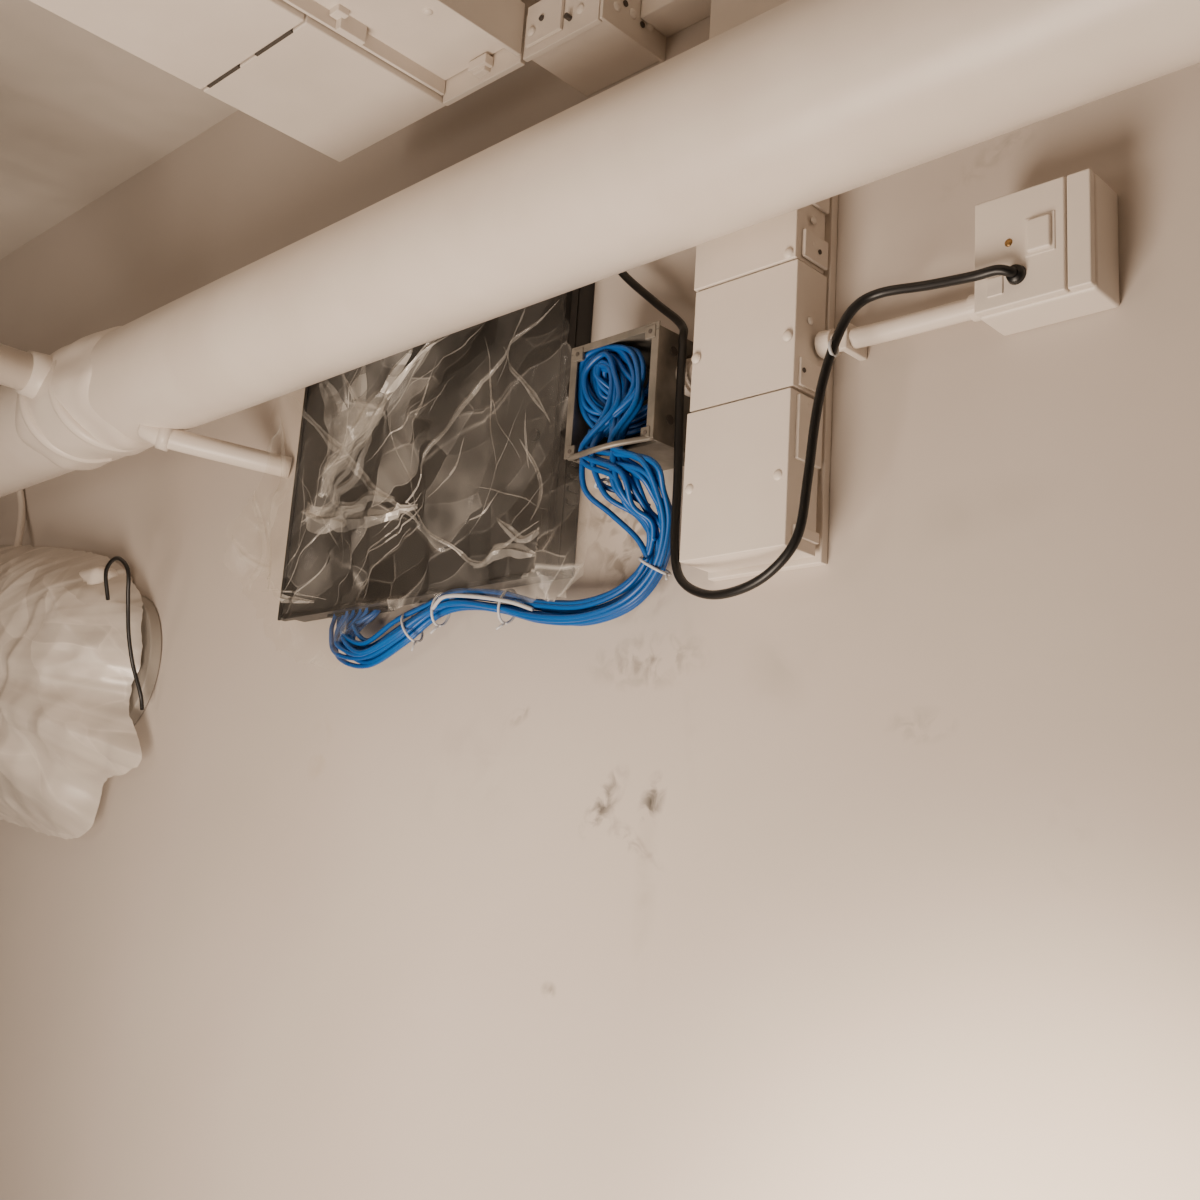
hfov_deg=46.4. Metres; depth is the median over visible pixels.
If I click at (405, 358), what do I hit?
sheet
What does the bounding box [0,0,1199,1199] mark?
wall
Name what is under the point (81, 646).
fitting
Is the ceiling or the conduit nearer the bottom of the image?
the conduit
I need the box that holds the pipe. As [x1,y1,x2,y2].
[0,0,1199,497]
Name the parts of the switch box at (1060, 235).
rocker frame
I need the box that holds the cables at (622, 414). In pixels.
[329,344,671,668]
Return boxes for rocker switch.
[1027,214,1051,252]
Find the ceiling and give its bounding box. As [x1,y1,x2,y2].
[0,0,237,259]
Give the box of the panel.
[278,282,594,621]
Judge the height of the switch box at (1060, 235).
0.119 m
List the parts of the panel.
cable gland plate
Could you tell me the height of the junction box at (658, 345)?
0.154 m
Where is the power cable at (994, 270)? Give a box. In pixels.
[618,264,1017,599]
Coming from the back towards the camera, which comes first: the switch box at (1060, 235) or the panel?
the panel
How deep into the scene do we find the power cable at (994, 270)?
1.44 m
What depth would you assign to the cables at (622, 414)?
1.65 m
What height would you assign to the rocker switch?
0.034 m
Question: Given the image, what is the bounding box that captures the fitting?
[0,490,161,838]
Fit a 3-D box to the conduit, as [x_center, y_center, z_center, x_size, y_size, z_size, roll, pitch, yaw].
[0.300,-0.277,1.440,0.201,0.062,0.093,-8,-18,43]
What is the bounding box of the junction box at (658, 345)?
[564,321,692,479]
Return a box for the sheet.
[280,340,570,598]
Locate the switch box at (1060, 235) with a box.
[974,168,1119,335]
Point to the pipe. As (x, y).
(798, 104)
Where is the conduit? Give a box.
[815,293,980,360]
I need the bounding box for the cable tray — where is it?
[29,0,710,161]
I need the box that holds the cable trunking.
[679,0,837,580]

